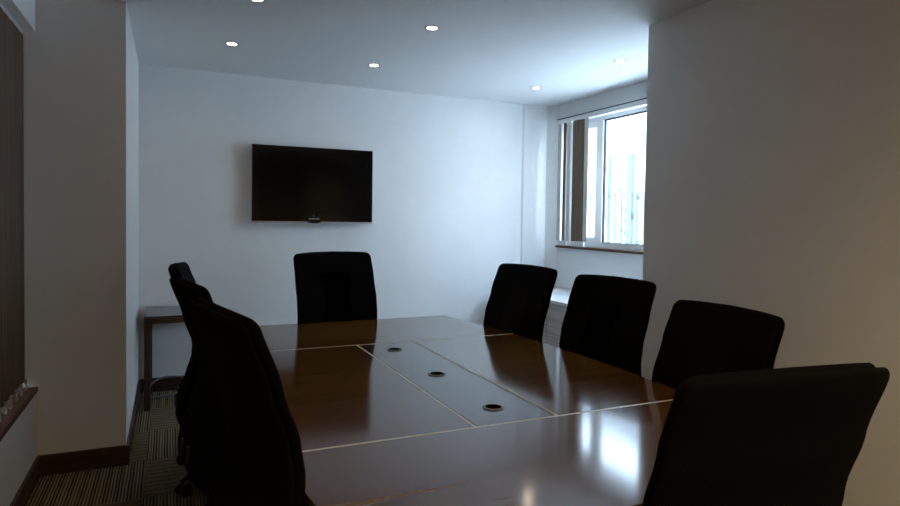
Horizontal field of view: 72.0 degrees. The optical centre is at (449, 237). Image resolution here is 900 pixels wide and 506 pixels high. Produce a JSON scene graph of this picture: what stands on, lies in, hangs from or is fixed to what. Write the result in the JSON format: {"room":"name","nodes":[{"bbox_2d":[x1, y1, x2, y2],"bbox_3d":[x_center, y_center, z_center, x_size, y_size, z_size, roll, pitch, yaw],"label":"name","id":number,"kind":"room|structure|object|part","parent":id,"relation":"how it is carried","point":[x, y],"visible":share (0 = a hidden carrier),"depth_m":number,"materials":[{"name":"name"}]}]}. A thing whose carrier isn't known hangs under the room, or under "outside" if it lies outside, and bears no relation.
{"room":"conference room","nodes":[
{"label":"conference room","id":0,"kind":"room"},
{"bbox_2d":[0,0,36,505],"bbox_3d":[-0.955,0.093,0.193,0.350,2.474,6.334,0,2,-24],"label":"wall","id":1,"kind":"structure","parent":0,"point":[18,447],"depth_m":2.82,"materials":[{"name":"white paint"}]},
{"bbox_2d":[0,2,26,422],"bbox_3d":[-1.510,-0.088,1.708,0.060,1.790,3.122,0,2,-24],"label":"vertical blind","id":2,"kind":"object","parent":1,"relation":"attached to","point":[12,318],"visible":1,"depth_m":2.87,"materials":[{"name":"brown fabric"}]},
{"bbox_3d":[-1.501,0.783,1.730,0.022,0.048,3.054,0,2,-24],"label":"chain","id":3,"kind":"part","parent":2,"relation":"part of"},
{"bbox_2d":[0,387,37,440],"bbox_3d":[-1.585,0.827,1.669,0.286,0.022,3.173,0,2,-24],"label":"window ledge","id":4,"kind":"object","parent":1,"relation":"attached to","point":[7,421],"visible":0.67,"depth_m":2.81,"materials":[{"name":"brown wood"}]},
{"bbox_2d":[10,455,40,505],"bbox_3d":[-0.806,1.277,0.303,0.016,0.105,6.334,0,2,-24],"label":"baseboard","id":5,"kind":"structure","parent":1,"relation":"attached to","point":[23,494],"depth_m":2.91,"materials":[{"name":"brown wood"}]},
{"bbox_2d":[22,0,138,455],"bbox_3d":[-2.383,-0.035,3.830,0.756,2.474,1.475,0,2,-24],"label":"wall pier","id":6,"kind":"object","parent":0,"point":[81,66],"visible":0.73,"depth_m":3.23,"materials":[{"name":"white paint"}]},
{"bbox_2d":[40,444,129,475],"bbox_3d":[-1.919,1.173,3.266,0.406,0.105,0.016,0,2,-24],"label":"baseboard","id":7,"kind":"object","parent":6,"relation":"attached to","point":[90,459],"visible":1,"depth_m":3.26,"materials":[{"name":"brown wood"}]},
{"bbox_2d":[126,379,140,456],"bbox_3d":[-2.046,1.150,4.017,0.016,0.105,1.459,0,2,-24],"label":"baseboard","id":8,"kind":"structure","parent":6,"relation":"attached to","point":[138,391],"depth_m":3.86,"materials":[{"name":"brown wood"}]},
{"bbox_2d":[26,390,211,505],"bbox_3d":[0.665,1.359,1.784,4.621,0.100,8.209,0,2,-24],"label":"floor","id":9,"kind":"structure","parent":0,"point":[152,475],"depth_m":3.17,"materials":[{"name":"carpet"}]},
{"bbox_2d":[142,376,183,398],"bbox_3d":[-2.139,1.122,4.653,0.315,0.116,0.212,0,2,-24],"label":"cable loop","id":10,"kind":"object","parent":9,"relation":"on","point":[163,377],"visible":0.56,"depth_m":4.65,"materials":[{"name":"black plastic"}]},
{"bbox_2d":[144,306,183,410],"bbox_3d":[-1.985,0.861,4.564,0.470,0.652,0.496,0,2,-24],"label":"side table","id":11,"kind":"object","parent":9,"relation":"on","point":[164,314],"visible":0.53,"depth_m":4.27,"materials":[{"name":"brown wood"}]},
{"bbox_3d":[-2.086,0.874,4.268,0.040,0.640,0.040,0,2,-24],"label":"leg","id":12,"kind":"part","parent":11,"relation":"part of","materials":[{"name":"brown wood"}]},
{"bbox_3d":[-2.275,0.859,4.683,0.040,0.640,0.040,0,2,-24],"label":"leg","id":13,"kind":"part","parent":11,"relation":"part of","materials":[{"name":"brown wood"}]},
{"bbox_2d":[168,262,195,496],"bbox_3d":[-1.084,0.690,3.284,0.740,1.112,0.742,0,2,-19],"label":"office chair","id":14,"kind":"object","parent":9,"relation":"on","point":[182,269],"visible":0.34,"depth_m":2.98,"materials":[{"name":"black fabric"}]},
{"bbox_3d":[-1.209,1.144,3.110,0.053,0.076,0.328,2,2,31],"label":"leg","id":15,"kind":"part","parent":14,"relation":"part of","materials":[{"name":"black plastic"}]},
{"bbox_3d":[-1.334,0.533,3.187,0.162,0.800,0.507,0,2,-19],"label":"backrest","id":16,"kind":"part","parent":14,"relation":"part of","materials":[{"name":"black fabric"}]},
{"bbox_2d":[169,276,305,505],"bbox_3d":[-0.813,0.719,2.619,0.708,1.112,0.744,0,2,-35],"label":"office chair","id":17,"kind":"object","parent":9,"relation":"on","point":[201,438],"visible":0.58,"depth_m":2.39,"materials":[{"name":"black fabric"}]},
{"bbox_3d":[-0.997,0.564,2.486,0.162,0.800,0.507,0,2,-35],"label":"backrest","id":18,"kind":"part","parent":17,"relation":"part of","materials":[{"name":"black fabric"}]},
{"bbox_2d":[187,297,305,505],"bbox_3d":[-0.368,0.730,1.752,0.708,1.128,0.744,0,2,-36],"label":"office chair","id":19,"kind":"object","parent":9,"relation":"on","point":[262,462],"visible":0.99,"depth_m":1.48,"materials":[{"name":"black fabric"}]},
{"bbox_2d":[293,251,376,323],"bbox_3d":[-0.610,0.665,3.738,0.744,1.134,0.708,0,2,-31],"label":"office chair","id":20,"kind":"object","parent":9,"relation":"on","point":[331,286],"visible":0.49,"depth_m":3.89,"materials":[{"name":"black fabric"}]},
{"bbox_3d":[-0.703,0.370,3.891,0.183,0.290,0.070,0,2,-31],"label":"lumbar panel","id":21,"kind":"part","parent":20,"relation":"part of","materials":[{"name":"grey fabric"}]},
{"bbox_2d":[259,316,675,505],"bbox_3d":[-0.090,0.917,2.668,1.576,0.708,2.688,0,2,-24],"label":"conference table","id":22,"kind":"object","parent":9,"relation":"on","point":[428,410],"visible":0.8,"depth_m":2.03,"materials":[{"name":"brown wood"}]},
{"bbox_3d":[-0.057,0.572,2.599,0.288,0.005,1.324,0,2,-24],"label":"cable panel","id":23,"kind":"part","parent":22,"relation":"part of","materials":[{"name":"brown wood"}]},
{"bbox_2d":[483,263,557,341],"bbox_3d":[0.210,0.716,3.527,0.708,1.112,0.744,0,2,-32],"label":"office chair","id":24,"kind":"object","parent":9,"relation":"on","point":[519,300],"visible":0.42,"depth_m":3.59,"materials":[{"name":"black fabric"}]},
{"bbox_3d":[0.373,0.438,3.619,0.070,0.290,0.183,0,2,-32],"label":"lumbar panel","id":25,"kind":"part","parent":24,"relation":"part of","materials":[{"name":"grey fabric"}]},
{"bbox_2d":[542,287,570,347],"bbox_3d":[1.228,0.874,4.907,0.614,0.703,2.252,0,2,-24],"label":"base cabinet","id":26,"kind":"object","parent":9,"relation":"on","point":[557,309],"visible":0.06,"depth_m":5.05,"materials":[{"name":"grey laminate"}]},
{"bbox_3d":[0.650,0.834,5.469,0.015,0.603,0.735,0,2,-24],"label":"door","id":27,"kind":"part","parent":26,"relation":"part of","materials":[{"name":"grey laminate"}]},
{"bbox_3d":[0.958,0.858,4.791,0.015,0.603,0.735,0,2,-24],"label":"door","id":28,"kind":"part","parent":26,"relation":"part of","materials":[{"name":"grey laminate"}]},
{"bbox_2d":[559,274,655,375],"bbox_3d":[0.609,0.757,3.065,0.708,1.112,0.744,0,2,-35],"label":"office chair","id":29,"kind":"object","parent":9,"relation":"on","point":[606,320],"visible":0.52,"depth_m":3.13,"materials":[{"name":"black fabric"}]},
{"bbox_3d":[0.768,0.479,3.164,0.070,0.290,0.183,0,2,-35],"label":"lumbar panel","id":30,"kind":"part","parent":29,"relation":"part of","materials":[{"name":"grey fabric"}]},
{"bbox_2d":[652,300,784,388],"bbox_3d":[0.769,0.809,2.255,0.708,1.112,0.744,0,2,-21],"label":"office chair","id":31,"kind":"object","parent":9,"relation":"on","point":[700,337],"visible":0.44,"depth_m":2.33,"materials":[{"name":"black fabric"}]},
{"bbox_3d":[0.948,0.533,2.316,0.070,0.290,0.183,0,2,-21],"label":"lumbar panel","id":32,"kind":"part","parent":31,"relation":"part of","materials":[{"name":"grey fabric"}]},
{"bbox_2d":[642,363,889,505],"bbox_3d":[0.578,0.800,1.507,0.744,1.112,0.708,0,2,-18],"label":"office chair","id":33,"kind":"object","parent":9,"relation":"on","point":[789,436],"visible":1,"depth_m":1.22,"materials":[{"name":"black fabric"}]},
{"bbox_2d":[138,64,522,379],"bbox_3d":[-0.898,-0.059,5.423,4.465,2.474,0.200,0,2,-24],"label":"wall","id":34,"kind":"structure","parent":0,"point":[447,171],"depth_m":5.17,"materials":[{"name":"white paint"}]},
{"bbox_2d":[141,375,183,392],"bbox_3d":[-0.963,1.128,5.318,3.031,0.105,0.016,0,2,-24],"label":"baseboard","id":35,"kind":"structure","parent":34,"relation":"attached to","point":[167,384],"depth_m":4.75,"materials":[{"name":"brown wood"}]},
{"bbox_2d":[251,144,372,223],"bbox_3d":[-1.134,-0.430,5.144,0.996,0.626,0.086,0,2,-24],"label":"television","id":36,"kind":"object","parent":34,"relation":"attached to","point":[290,184],"visible":1,"depth_m":5.09,"materials":[{"name":"plastic"}]},
{"bbox_2d":[115,0,712,105],"bbox_3d":[0.704,-1.224,1.709,4.621,0.120,8.209,0,2,-24],"label":"ceiling","id":37,"kind":"structure","parent":0,"point":[488,50],"depth_m":3.94,"materials":[{"name":"white paint"}]},
{"bbox_2d":[225,42,238,45],"bbox_3d":[-1.421,-1.262,4.035,0.090,0.004,0.090,0,2,-24],"label":"recessed light","id":38,"kind":"object","parent":37,"relation":"in","point":[227,43],"visible":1,"depth_m":4.03,"materials":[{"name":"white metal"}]},
{"bbox_2d":[368,63,379,66],"bbox_3d":[-0.558,-1.264,4.545,0.090,0.004,0.090,0,2,-24],"label":"recessed light","id":39,"kind":"object","parent":37,"relation":"in","point":[371,64],"visible":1,"depth_m":4.54,"materials":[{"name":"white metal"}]},
{"bbox_2d":[424,25,439,29],"bbox_3d":[-0.106,-1.231,3.635,0.090,0.004,0.090,0,2,-24],"label":"recessed light","id":40,"kind":"object","parent":37,"relation":"in","point":[428,27],"visible":1,"depth_m":3.62,"materials":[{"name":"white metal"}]},
{"bbox_2d":[613,59,626,62],"bbox_3d":[1.188,-1.232,4.328,0.090,0.004,0.090,0,2,-24],"label":"recessed light","id":41,"kind":"object","parent":37,"relation":"in","point":[618,60],"visible":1,"depth_m":4.33,"materials":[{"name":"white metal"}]},
{"bbox_2d":[520,104,559,286],"bbox_3d":[0.869,-0.051,6.042,0.336,2.474,0.134,0,2,-24],"label":"wall","id":42,"kind":"structure","parent":0,"point":[538,241],"depth_m":6.07,"materials":[{"name":"white paint"}]},
{"bbox_2d":[556,81,646,289],"bbox_3d":[1.584,-0.013,5.115,0.200,2.474,2.415,0,2,-24],"label":"wall","id":43,"kind":"structure","parent":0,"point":[571,263],"depth_m":5.52,"materials":[{"name":"white paint"}]},
{"bbox_2d":[555,245,642,254],"bbox_3d":[1.523,0.121,5.054,0.110,0.022,2.186,0,2,-24],"label":"window sill","id":44,"kind":"structure","parent":43,"relation":"attached to","point":[557,246],"depth_m":5.41,"materials":[{"name":"brown wood"}]},
{"bbox_2d":[556,98,646,246],"bbox_3d":[1.476,-0.499,5.013,0.083,1.204,2.151,0,2,-24],"label":"vertical blind","id":45,"kind":"object","parent":43,"relation":"attached to","point":[580,122],"visible":0.95,"depth_m":5.66,"materials":[{"name":"brown fabric"}]},
{"bbox_2d":[567,106,646,250],"bbox_3d":[1.601,-0.489,5.092,0.060,1.197,2.080,0,2,-24],"label":"window","id":46,"kind":"structure","parent":43,"relation":"attached to","point":[601,123],"depth_m":5.57,"materials":[{"name":"white plastic"}]},
{"bbox_3d":[1.278,-0.512,5.803,0.052,1.102,0.418,0,2,-24],"label":"sash","id":47,"kind":"part","parent":46,"relation":"part of","materials":[{"name":"white plastic"}]},
{"bbox_2d":[641,0,899,505],"bbox_3d":[2.760,0.115,1.363,1.159,2.474,5.394,0,2,-24],"label":"wall","id":48,"kind":"structure","parent":0,"point":[772,163],"depth_m":2.73,"materials":[{"name":"white paint"}]},
{"label":"outside","id":49,"kind":"structure","parent":0,"visible":0},
{"bbox_3d":[5.344,0.500,9.585,10.344,0.500,19.000,0,2,-24],"label":"ground","id":50,"kind":"structure","parent":49,"visible":0},
{"bbox_2d":[587,154,644,243],"bbox_3d":[1.861,-0.299,6.547,0.040,1.170,4.000,0,2,-24],"label":"balcony railing","id":51,"kind":"object","parent":50,"relation":"on","point":[629,209],"visible":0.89,"depth_m":6.50,"materials":[{"name":"white metal"}]},
{"bbox_3d":[1.741,-0.308,6.813,0.040,1.170,0.035,0,2,-24],"label":"post","id":52,"kind":"part","parent":51,"relation":"part of","materials":[{"name":"blue paint"}]},
{"bbox_3d":[1.864,-0.465,6.542,0.030,0.022,4.000,0,2,-24],"label":"rail","id":53,"kind":"part","parent":51,"relation":"part of","materials":[{"name":"white metal"}]},
{"bbox_3d":[1.887,-0.292,6.492,0.040,1.160,0.078,0,2,-24],"label":"post","id":54,"kind":"part","parent":51,"relation":"part of","materials":[{"name":"white metal"}]},
{"bbox_2d":[586,112,646,243],"bbox_3d":[3.951,-1.648,12.171,0.550,3.600,17.000,0,2,-24],"label":"building","id":55,"kind":"structure","parent":50,"relation":"on","point":[627,135],"depth_m":12.90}
]}

